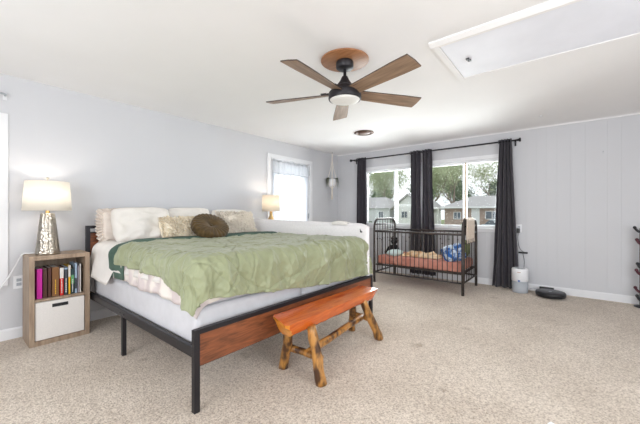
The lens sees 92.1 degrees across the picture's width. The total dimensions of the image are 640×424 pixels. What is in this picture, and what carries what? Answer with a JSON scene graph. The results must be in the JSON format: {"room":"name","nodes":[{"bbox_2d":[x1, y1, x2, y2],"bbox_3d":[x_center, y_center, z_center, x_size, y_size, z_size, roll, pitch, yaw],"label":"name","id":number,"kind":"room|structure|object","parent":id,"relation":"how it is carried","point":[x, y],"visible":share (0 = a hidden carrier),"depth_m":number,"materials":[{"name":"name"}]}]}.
{"room":"bedroom","nodes":[
{"label":"bedroom","id":0,"kind":"room"},
{"bbox_2d":[0,73,337,329],"bbox_3d":[-2.020,-0.043,4.032,0.140,2.445,7.514,0,0,39],"label":"wall","id":1,"kind":"structure","parent":0,"point":[111,154],"depth_m":3.52,"materials":[{"name":"grey paint"}]},
{"bbox_2d":[0,92,6,99],"bbox_3d":[-3.334,-1.060,2.248,0.069,0.060,1.488,0,0,39],"label":"curtain rod","id":2,"kind":"object","parent":1,"relation":"attached to","point":[2,93],"visible":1,"depth_m":2.82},
{"bbox_2d":[0,112,7,285],"bbox_3d":[-3.380,-0.115,2.313,0.116,1.582,1.462,0,0,39],"label":"window","id":3,"kind":"structure","parent":1,"relation":"in","point":[3,116],"depth_m":2.82,"materials":[{"name":"white plastic"}]},
{"bbox_2d":[13,275,22,288],"bbox_3d":[-2.838,0.660,2.907,0.009,0.120,0.074,0,0,39],"label":"wall outlet","id":4,"kind":"object","parent":1,"relation":"attached to","point":[17,280],"visible":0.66,"depth_m":2.90,"materials":[{"name":"white plastic"}]},
{"bbox_2d":[0,308,116,341],"bbox_3d":[-1.960,1.130,3.984,0.014,0.100,7.514,0,0,39],"label":"baseboard","id":5,"kind":"structure","parent":1,"relation":"attached to","point":[16,332],"depth_m":2.91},
{"bbox_2d":[267,153,311,220],"bbox_3d":[-0.577,0.084,5.779,0.179,2.192,1.179,0,0,39],"label":"door","id":6,"kind":"structure","parent":1,"relation":"in","point":[270,157],"depth_m":5.67,"materials":[{"name":"wood"}]},
{"bbox_2d":[272,159,308,220],"bbox_3d":[-0.530,0.006,5.728,0.046,1.847,0.963,0,0,39],"label":"door curtain","id":7,"kind":"object","parent":6,"relation":"hanging from","point":[291,185],"visible":0.7,"depth_m":5.71,"materials":[{"name":"white fabric"}]},
{"bbox_2d":[0,269,639,423],"bbox_3d":[0.573,1.240,1.927,6.820,0.120,7.794,0,0,39],"label":"floor","id":8,"kind":"structure","parent":0,"point":[489,354],"depth_m":2.31,"materials":[{"name":"carpet"}]},
{"bbox_2d":[23,250,89,347],"bbox_3d":[-2.506,0.786,2.938,0.335,0.788,0.434,0,0,39],"label":"nightstand","id":9,"kind":"object","parent":8,"relation":"on","point":[47,320],"visible":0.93,"depth_m":2.84,"materials":[{"name":"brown wood"}]},
{"bbox_2d":[0,177,71,288],"bbox_3d":[-2.763,0.255,2.701,0.451,1.162,0.915,0,0,39],"label":"table lamp","id":10,"kind":"object","parent":9,"relation":"on","point":[47,196],"depth_m":2.81,"materials":[{"name":"white fabric"}]},
{"bbox_2d":[35,267,41,298],"bbox_3d":[-2.575,0.642,2.810,0.190,0.265,0.040,0,0,39],"label":"book","id":11,"kind":"object","parent":9,"relation":"on","point":[38,271],"visible":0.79,"depth_m":2.75,"materials":[{"name":"pink paper"}]},
{"bbox_2d":[40,266,46,297],"bbox_3d":[-2.555,0.643,2.843,0.200,0.262,0.031,0,0,39],"label":"book","id":12,"kind":"object","parent":9,"relation":"on","point":[44,270],"visible":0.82,"depth_m":2.78,"materials":[{"name":"brown paper"}]},
{"bbox_2d":[43,265,50,296],"bbox_3d":[-2.535,0.640,2.866,0.200,0.268,0.026,0,0,39],"label":"book","id":13,"kind":"object","parent":9,"relation":"on","point":[46,266],"visible":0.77,"depth_m":2.80,"materials":[{"name":"brown paper"}]},
{"bbox_2d":[47,265,58,296],"bbox_3d":[-2.509,0.640,2.898,0.201,0.268,0.053,0,0,39],"label":"book","id":14,"kind":"object","parent":9,"relation":"on","point":[54,268],"visible":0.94,"depth_m":2.83,"materials":[{"name":"brown paper"}]},
{"bbox_2d":[35,290,84,302],"bbox_3d":[-2.505,0.785,2.937,0.325,0.020,0.362,0,0,39],"label":"shelf","id":15,"kind":"object","parent":9,"relation":"attached to","point":[81,294],"depth_m":2.85,"materials":[{"name":"brown wood"}]},
{"bbox_2d":[59,266,63,294],"bbox_3d":[-2.473,0.647,2.926,0.181,0.255,0.030,0,0,39],"label":"book","id":16,"kind":"object","parent":9,"relation":"on","point":[61,269],"visible":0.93,"depth_m":2.87,"materials":[{"name":"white paper"}]},
{"bbox_2d":[60,265,67,294],"bbox_3d":[-2.453,0.643,2.951,0.181,0.262,0.027,0,0,39],"label":"book","id":17,"kind":"object","parent":9,"relation":"on","point":[64,266],"visible":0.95,"depth_m":2.90,"materials":[{"name":"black paper"}]},
{"bbox_2d":[64,264,70,293],"bbox_3d":[-2.433,0.639,2.968,0.171,0.270,0.018,0,0,39],"label":"book","id":18,"kind":"object","parent":9,"relation":"on","point":[68,265],"visible":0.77,"depth_m":2.92,"materials":[{"name":"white paper"}]},
{"bbox_2d":[71,267,73,293],"bbox_3d":[-2.418,0.657,2.986,0.171,0.235,0.025,0,0,39],"label":"book","id":19,"kind":"object","parent":9,"relation":"on","point":[72,269],"visible":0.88,"depth_m":2.93,"materials":[{"name":"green paper"}]},
{"bbox_2d":[69,261,76,292],"bbox_3d":[-2.406,0.632,3.009,0.181,0.285,0.022,0,0,39],"label":"book","id":20,"kind":"object","parent":9,"relation":"on","point":[73,264],"visible":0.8,"depth_m":2.95,"materials":[{"name":"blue paper"}]},
{"bbox_2d":[77,265,78,292],"bbox_3d":[-2.391,0.643,3.020,0.170,0.262,0.010,0,0,39],"label":"book","id":21,"kind":"object","parent":9,"relation":"on","point":[77,265],"visible":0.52,"depth_m":2.96,"materials":[{"name":"white paper"}]},
{"bbox_2d":[76,262,80,291],"bbox_3d":[-2.385,0.637,3.035,0.180,0.275,0.015,0,0,39],"label":"book","id":22,"kind":"object","parent":9,"relation":"on","point":[79,264],"visible":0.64,"depth_m":2.98,"materials":[{"name":"white paper"}]},
{"bbox_2d":[85,219,372,414],"bbox_3d":[-0.907,0.642,3.281,2.151,1.076,2.086,0,0,39],"label":"bed","id":23,"kind":"object","parent":8,"relation":"on","point":[211,342],"depth_m":2.25,"materials":[{"name":"black metal"}]},
{"bbox_2d":[94,277,300,343],"bbox_3d":[-1.236,0.718,2.897,2.015,0.238,0.964,0,0,39],"label":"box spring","id":24,"kind":"object","parent":23,"relation":"on","point":[163,313],"visible":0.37,"depth_m":2.24,"materials":[{"name":"white fabric"}]},
{"bbox_2d":[208,294,247,304],"bbox_3d":[-0.931,0.470,3.272,2.014,0.266,1.930,0,0,39],"label":"mattress","id":25,"kind":"object","parent":24,"relation":"on","point":[227,298],"visible":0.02,"depth_m":2.08,"materials":[{"name":"white fabric"}]},
{"bbox_2d":[90,240,165,284],"bbox_3d":[-0.961,0.470,3.248,2.134,0.361,2.030,0,0,39],"label":"sheet","id":26,"kind":"object","parent":25,"relation":"on","point":[100,271],"visible":0.04,"depth_m":2.91,"materials":[{"name":"white fabric"}]},
{"bbox_2d":[94,208,117,242],"bbox_3d":[-2.070,0.141,3.356,0.151,0.376,0.634,0,0,38],"label":"ruffled pillow","id":27,"kind":"object","parent":26,"relation":"on","point":[103,225],"visible":0.3,"depth_m":3.15,"materials":[{"name":"beige fabric"}]},
{"bbox_2d":[111,207,169,241],"bbox_3d":[-1.891,0.135,3.301,0.318,0.376,0.591,0,0,36],"label":"bed pillow","id":28,"kind":"object","parent":26,"relation":"on","point":[128,223],"visible":0.78,"depth_m":3.14,"materials":[{"name":"white fabric"}]},
{"bbox_2d":[113,266,222,318],"bbox_3d":[-0.667,0.485,3.026,1.350,0.350,1.953,0,0,39],"label":"blanket","id":29,"kind":"object","parent":26,"relation":"on","point":[161,289],"visible":0.07,"depth_m":2.19,"materials":[{"name":"white fabric"}]},
{"bbox_2d":[158,215,196,237],"bbox_3d":[-1.548,0.182,3.459,0.235,0.298,0.504,0,0,37],"label":"cushion","id":30,"kind":"object","parent":26,"relation":"on","point":[169,226],"visible":0.73,"depth_m":3.36,"materials":[{"name":"beige fabric"}]},
{"bbox_2d":[168,208,209,216],"bbox_3d":[-1.607,0.135,3.830,0.194,0.379,0.549,0,0,39],"label":"bed pillow","id":31,"kind":"object","parent":26,"relation":"on","point":[173,212],"visible":0.23,"depth_m":3.74,"materials":[{"name":"white fabric"}]},
{"bbox_2d":[108,231,276,279],"bbox_3d":[-1.165,0.419,3.440,0.427,0.322,1.974,0,0,39],"label":"coverlet","id":32,"kind":"object","parent":26,"relation":"on","point":[114,249],"visible":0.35,"depth_m":2.86,"materials":[{"name":"fabric"}]},
{"bbox_2d":[190,213,228,237],"bbox_3d":[-1.249,0.169,3.513,0.330,0.306,0.438,0,0,37],"label":"round cushion","id":33,"kind":"object","parent":32,"relation":"on","point":[206,225],"visible":0.93,"depth_m":3.43,"materials":[{"name":"brown fabric"}]},
{"bbox_2d":[211,209,244,214],"bbox_3d":[-1.231,0.145,4.284,0.214,0.360,0.589,0,0,39],"label":"bed pillow","id":34,"kind":"object","parent":26,"relation":"on","point":[219,210],"visible":0.07,"depth_m":4.19,"materials":[{"name":"white fabric"}]},
{"bbox_2d":[215,210,256,232],"bbox_3d":[-1.108,0.146,4.097,0.262,0.347,0.599,0,0,41],"label":"cushion","id":35,"kind":"object","parent":26,"relation":"on","point":[241,221],"visible":0.74,"depth_m":4.06,"materials":[{"name":"white fabric"}]},
{"bbox_2d":[114,232,372,316],"bbox_3d":[-0.652,0.468,3.063,1.521,0.433,2.140,0,0,39],"label":"comforter","id":36,"kind":"object","parent":26,"relation":"on","point":[199,270],"visible":0.99,"depth_m":2.35,"materials":[{"name":"green fabric"}]},
{"bbox_2d":[301,276,360,295],"bbox_3d":[-0.627,0.718,3.646,2.015,0.238,0.964,0,0,39],"label":"box spring","id":37,"kind":"object","parent":23,"relation":"on","point":[306,290],"visible":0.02,"depth_m":2.79,"materials":[{"name":"white fabric"}]},
{"bbox_2d":[332,221,349,224],"bbox_3d":[0.245,0.130,3.601,0.221,0.052,0.070,0,0,39],"label":"cloth","id":38,"kind":"object","parent":23,"relation":"on","point":[334,222],"visible":0.91,"depth_m":3.57,"materials":[{"name":"white fabric"}]},
{"bbox_2d":[273,285,382,387],"bbox_3d":[0.105,0.960,2.523,0.455,0.470,1.280,0,0,39],"label":"bench","id":39,"kind":"object","parent":8,"relation":"on","point":[291,322],"visible":1,"depth_m":2.30,"materials":[{"name":"brown wood"}]},
{"bbox_2d":[373,217,476,295],"bbox_3d":[1.712,0.640,5.083,1.439,1.080,0.830,0,0,39],"label":"crib","id":40,"kind":"object","parent":8,"relation":"on","point":[462,234],"visible":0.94,"depth_m":4.87,"materials":[{"name":"metal"}]},
{"bbox_2d":[378,252,472,271],"bbox_3d":[1.712,0.797,5.083,1.334,0.149,0.733,0,0,39],"label":"mattress","id":41,"kind":"object","parent":40,"relation":"on","point":[427,261],"visible":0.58,"depth_m":4.75,"materials":[{"name":"fabric"}]},
{"bbox_2d":[386,237,398,252],"bbox_3d":[1.267,0.584,5.336,0.239,0.294,0.220,0,0,39],"label":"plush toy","id":42,"kind":"object","parent":41,"relation":"on","point":[395,239],"visible":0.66,"depth_m":5.32,"materials":[{"name":"black fabric"}]},
{"bbox_2d":[387,249,402,255],"bbox_3d":[1.256,0.678,5.163,0.194,0.106,0.294,0,0,39],"label":"pillow","id":43,"kind":"object","parent":41,"relation":"on","point":[395,250],"visible":0.77,"depth_m":5.08,"materials":[{"name":"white fabric"}]},
{"bbox_2d":[400,250,441,258],"bbox_3d":[1.649,0.671,4.990,0.641,0.087,0.347,0,0,39],"label":"blanket","id":44,"kind":"object","parent":41,"relation":"on","point":[426,255],"visible":0.81,"depth_m":4.90,"materials":[{"name":"beige fabric"}]},
{"bbox_2d":[441,243,465,261],"bbox_3d":[1.993,0.613,4.604,0.352,0.305,0.336,0,0,39],"label":"pillow","id":45,"kind":"object","parent":41,"relation":"on","point":[455,244],"visible":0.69,"depth_m":4.51,"materials":[{"name":"blue fabric"}]},
{"bbox_2d":[462,218,474,243],"bbox_3d":[2.196,0.268,4.568,0.107,0.361,0.481,0,0,39],"label":"knit throw","id":46,"kind":"object","parent":40,"relation":"hanging from","point":[470,227],"visible":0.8,"depth_m":4.52,"materials":[{"name":"beige fabric"}]},
{"bbox_2d":[511,267,527,293],"bbox_3d":[2.953,1.004,4.556,0.210,0.352,0.213,0,0,39],"label":"air purifier","id":47,"kind":"object","parent":8,"relation":"on","point":[519,275],"visible":1,"depth_m":4.47,"materials":[{"name":"white plastic"}]},
{"bbox_2d":[512,280,527,293],"bbox_3d":[2.954,1.096,4.558,0.204,0.168,0.204,0,0,39],"label":"grille","id":48,"kind":"object","parent":47,"relation":"attached to","point":[518,286],"depth_m":4.47,"materials":[{"name":"white plastic"}]},
{"bbox_2d":[539,286,553,289],"bbox_3d":[3.287,1.137,4.477,0.170,0.085,0.085,0,0,39],"label":"dock","id":49,"kind":"object","parent":8,"relation":"on","point":[540,287],"visible":0.23,"depth_m":4.49,"materials":[{"name":"black plastic"}]},
{"bbox_2d":[535,289,565,298],"bbox_3d":[3.193,1.136,4.273,0.347,0.088,0.347,0,0,39],"label":"robot vacuum","id":50,"kind":"object","parent":8,"relation":"on","point":[546,293],"visible":1,"depth_m":4.19,"materials":[{"name":"black plastic"}]},
{"bbox_2d":[633,226,639,307],"bbox_3d":[3.998,0.677,3.813,0.169,1.005,0.169,0,0,-6],"label":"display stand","id":51,"kind":"object","parent":8,"relation":"on","point":[637,240],"visible":1,"depth_m":3.83,"materials":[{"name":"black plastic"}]},
{"bbox_3d":[-0.819,0.786,5.015,0.335,0.788,0.434,0,0,39],"label":"nightstand","id":52,"kind":"object","parent":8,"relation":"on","visible":0},
{"bbox_2d":[262,195,279,219],"bbox_3d":[-0.799,0.059,5.029,0.290,0.665,0.290,0,0,39],"label":"table lamp","id":53,"kind":"object","parent":52,"relation":"on","point":[270,203],"visible":0.78,"depth_m":4.91,"materials":[{"name":"white fabric"}]},
{"bbox_2d":[0,0,639,154],"bbox_3d":[0.573,-1.325,1.927,6.820,0.120,7.794,0,0,39],"label":"ceiling","id":54,"kind":"structure","parent":0,"point":[212,62],"depth_m":2.66,"materials":[{"name":"paint"}]},
{"bbox_2d":[328,154,336,199],"bbox_3d":[0.257,-0.763,6.503,0.139,1.004,0.139,0,0,39],"label":"hanger","id":55,"kind":"object","parent":54,"relation":"hanging from","point":[332,187],"visible":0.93,"depth_m":6.49,"materials":[{"name":"white fabric"}]},
{"bbox_2d":[326,178,338,186],"bbox_3d":[0.259,-0.600,6.523,0.290,0.241,0.197,0,0,2],"label":"pot","id":56,"kind":"object","parent":55,"relation":"hanging from","point":[329,181],"visible":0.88,"depth_m":6.45,"materials":[{"name":"white ceramic"}]},
{"bbox_2d":[321,48,368,71],"bbox_3d":[0.206,-1.256,2.564,0.396,0.014,0.396,0,0,39],"label":"ceiling medallion","id":57,"kind":"object","parent":54,"relation":"attached to","point":[360,59],"visible":0.7,"depth_m":2.49,"materials":[{"name":"brown wood"}]},
{"bbox_2d":[266,54,420,120],"bbox_3d":[0.187,-1.081,2.529,1.364,0.334,1.320,0,0,39],"label":"ceiling fan","id":58,"kind":"object","parent":57,"relation":"hanging from","point":[343,94],"visible":1,"depth_m":2.46,"materials":[{"name":"brown wood"}]},
{"bbox_2d":[330,94,359,105],"bbox_3d":[0.206,-0.923,2.564,0.248,0.019,0.248,0,0,39],"label":"diffuser","id":59,"kind":"object","parent":58,"relation":"attached to","point":[337,99],"depth_m":2.51,"materials":[{"name":"white glass"}]},
{"bbox_2d":[354,130,373,135],"bbox_3d":[0.699,-1.251,4.907,0.310,0.024,0.310,0,0,39],"label":"ceiling vent","id":60,"kind":"object","parent":54,"relation":"in","point":[361,132],"visible":1,"depth_m":4.87,"materials":[{"name":"brown metal"}]},
{"bbox_2d":[358,132,369,134],"bbox_3d":[0.699,-1.248,4.907,0.200,0.018,0.200,0,0,39],"label":"grille","id":61,"kind":"object","parent":60,"relation":"attached to","point":[359,133],"depth_m":4.88,"materials":[{"name":"metal"}]},
{"bbox_2d":[428,0,639,80],"bbox_3d":[1.999,-1.250,1.887,2.375,0.030,0.850,0,0,39],"label":"attic hatch","id":62,"kind":"object","parent":54,"relation":"attached to","point":[551,29],"visible":1,"depth_m":2.19,"materials":[{"name":"paint"}]},
{"bbox_2d":[338,114,639,295],"bbox_3d":[2.985,-0.043,4.898,6.820,2.445,0.140,0,0,39],"label":"wall","id":63,"kind":"structure","parent":0,"point":[577,203],"depth_m":4.38,"materials":[{"name":"grey paint"}]},
{"bbox_2d":[366,162,422,228],"bbox_3d":[1.424,-0.300,6.117,1.340,1.250,0.155,0,0,39],"label":"window","id":64,"kind":"structure","parent":63,"relation":"in","point":[394,168],"depth_m":6.09,"materials":[{"name":"white plastic"}]},
{"bbox_2d":[350,138,520,163],"bbox_3d":[1.860,-1.071,5.638,3.064,0.102,0.130,0,0,39],"label":"curtain rod","id":65,"kind":"object","parent":63,"relation":"attached to","point":[519,139],"visible":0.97,"depth_m":5.32,"materials":[{"name":"black metal"}]},
{"bbox_2d":[356,157,366,224],"bbox_3d":[0.863,0.013,6.404,0.256,2.275,0.086,0,0,39],"label":"window curtain","id":66,"kind":"object","parent":65,"relation":"hanging from","point":[361,164],"visible":0.68,"depth_m":6.39,"materials":[{"name":"black fabric"}]},
{"bbox_2d":[409,150,421,273],"bbox_3d":[1.757,0.003,5.674,0.229,2.255,0.079,0,0,39],"label":"window curtain","id":67,"kind":"object","parent":65,"relation":"hanging from","point":[415,157],"visible":0.77,"depth_m":5.67,"materials":[{"name":"black fabric"}]},
{"bbox_2d":[421,149,435,275],"bbox_3d":[1.944,0.003,5.521,0.264,2.255,0.082,0,0,39],"label":"window curtain","id":68,"kind":"object","parent":65,"relation":"hanging from","point":[427,200],"visible":0.77,"depth_m":5.53,"materials":[{"name":"black fabric"}]},
{"bbox_2d":[492,138,518,288],"bbox_3d":[2.871,0.021,4.776,0.365,2.293,0.108,0,0,39],"label":"window curtain","id":69,"kind":"object","parent":65,"relation":"hanging from","point":[505,241],"visible":0.98,"depth_m":4.78,"materials":[{"name":"black fabric"}]},
{"bbox_2d":[432,154,498,231],"bbox_3d":[2.465,-0.300,5.272,1.340,1.250,0.155,0,0,39],"label":"window","id":70,"kind":"structure","parent":63,"relation":"in","point":[487,158],"depth_m":5.28,"materials":[{"name":"white plastic"}]},
{"bbox_2d":[338,112,639,155],"bbox_3d":[2.935,-1.256,4.837,6.540,0.018,0.018,0,0,39],"label":"trim","id":71,"kind":"structure","parent":63,"relation":"attached to","point":[638,112],"depth_m":4.79,"materials":[{"name":"paint"}]},
{"bbox_2d":[372,264,638,304],"bbox_3d":[2.942,1.130,4.834,6.526,0.100,0.014,0,0,39],"label":"baseboard","id":72,"kind":"structure","parent":63,"relation":"attached to","point":[571,292],"depth_m":4.37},
{"bbox_2d":[516,224,521,231],"bbox_3d":[3.058,0.250,4.742,0.074,0.120,0.009,0,0,39],"label":"wall outlet","id":73,"kind":"object","parent":63,"relation":"attached to","point":[517,225],"visible":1,"depth_m":4.74,"materials":[{"name":"white plastic"}]},
{"bbox_2d":[517,228,527,257],"bbox_3d":[3.063,0.666,4.676,0.140,0.831,0.088,0,0,39],"label":"power cord","id":74,"kind":"object","parent":63,"relation":"attached to","point":[518,229],"visible":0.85,"depth_m":4.70,"materials":[{"name":"black plastic"}]},
{"bbox_3d":[23.998,2.330,45.420,100.000,0.100,89.226,0,0,39],"label":"ground","id":75,"kind":"structure","parent":0,"visible":0},
{"bbox_2d":[368,197,395,222],"bbox_3d":[9.627,-0.070,51.438,8.100,4.700,6.800,0,0,39],"label":"house","id":76,"kind":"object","parent":75,"relation":"on","point":[379,207],"visible":0.36,"depth_m":48.44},
{"bbox_2d":[368,186,398,199],"bbox_3d":[13.868,-2.210,69.005,7.386,9.034,8.114,0,0,39],"label":"leafy tree","id":77,"kind":"object","parent":75,"relation":"on","point":[374,193],"visible":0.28,"depth_m":67.84,"materials":[{"name":"green plant"}]},
{"bbox_2d":[368,170,410,200],"bbox_3d":[12.407,-4.465,59.767,10.094,13.521,11.092,0,0,-12],"label":"leafy tree","id":78,"kind":"object","parent":75,"relation":"on","point":[381,180],"visible":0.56,"depth_m":58.40,"materials":[{"name":"green plant"}]},
{"bbox_2d":[390,194,444,223],"bbox_3d":[15.102,-0.180,47.314,5.300,4.920,8.500,0,0,39],"label":"house","id":79,"kind":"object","parent":75,"relation":"on","point":[405,212],"visible":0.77,"depth_m":44.98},
{"bbox_2d":[398,204,440,223],"bbox_3d":[12.665,0.630,39.632,4.100,3.300,4.500,0,0,39],"label":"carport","id":80,"kind":"object","parent":75,"relation":"on","point":[402,205],"visible":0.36,"depth_m":39.11,"materials":[{"name":"white"}]},
{"bbox_2d":[406,184,439,200],"bbox_3d":[22.087,-2.385,65.029,7.705,9.391,7.565,0,0,32],"label":"leafy tree","id":81,"kind":"object","parent":75,"relation":"on","point":[434,193],"visible":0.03,"depth_m":64.12,"materials":[{"name":"green plant"}]},
{"bbox_2d":[432,167,460,201],"bbox_3d":[21.076,-3.885,54.440,7.353,12.453,9.207,0,0,-21],"label":"leafy tree","id":82,"kind":"object","parent":75,"relation":"on","point":[434,168],"visible":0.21,"depth_m":53.93,"materials":[{"name":"green plant"}]},
{"bbox_2d":[432,163,477,203],"bbox_3d":[22.040,-4.003,50.953,10.693,12.625,10.688,0,0,3],"label":"broad tree","id":83,"kind":"object","parent":75,"relation":"on","point":[449,172],"visible":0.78,"depth_m":50.92,"materials":[{"name":"green plant"}]},
{"bbox_2d":[442,175,476,202],"bbox_3d":[27.917,-2.996,63.114,7.093,10.608,10.307,0,0,-19],"label":"leafy tree","id":84,"kind":"object","parent":75,"relation":"on","point":[470,193],"visible":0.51,"depth_m":61.56,"materials":[{"name":"green plant"}]},
{"bbox_2d":[440,196,495,224],"bbox_3d":[25.050,0.080,37.594,17.500,4.400,9.050,0,0,39],"label":"house","id":85,"kind":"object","parent":75,"relation":"on","point":[482,209],"visible":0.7,"depth_m":38.25,"materials":[{"name":"brick"}]},
{"bbox_2d":[460,161,497,195],"bbox_3d":[28.051,-5.864,47.700,10.603,16.409,11.294,0,0,-20],"label":"broad tree","id":86,"kind":"object","parent":75,"relation":"on","point":[482,176],"visible":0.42,"depth_m":48.32,"materials":[{"name":"green plant"}]},
{"bbox_2d":[482,219,494,225],"bbox_3d":[19.308,1.540,32.628,4.443,1.480,1.760,0,0,39],"label":"parked car","id":87,"kind":"object","parent":75,"relation":"on","point":[491,222],"visible":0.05,"depth_m":32.67,"materials":[{"name":"white metal"}]},
{"bbox_2d":[482,178,496,195],"bbox_3d":[35.202,-2.820,59.755,7.985,10.276,8.782,0,0,21],"label":"leafy tree","id":88,"kind":"object","parent":75,"relation":"on","point":[493,187],"visible":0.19,"depth_m":59.33,"materials":[{"name":"green plant"}]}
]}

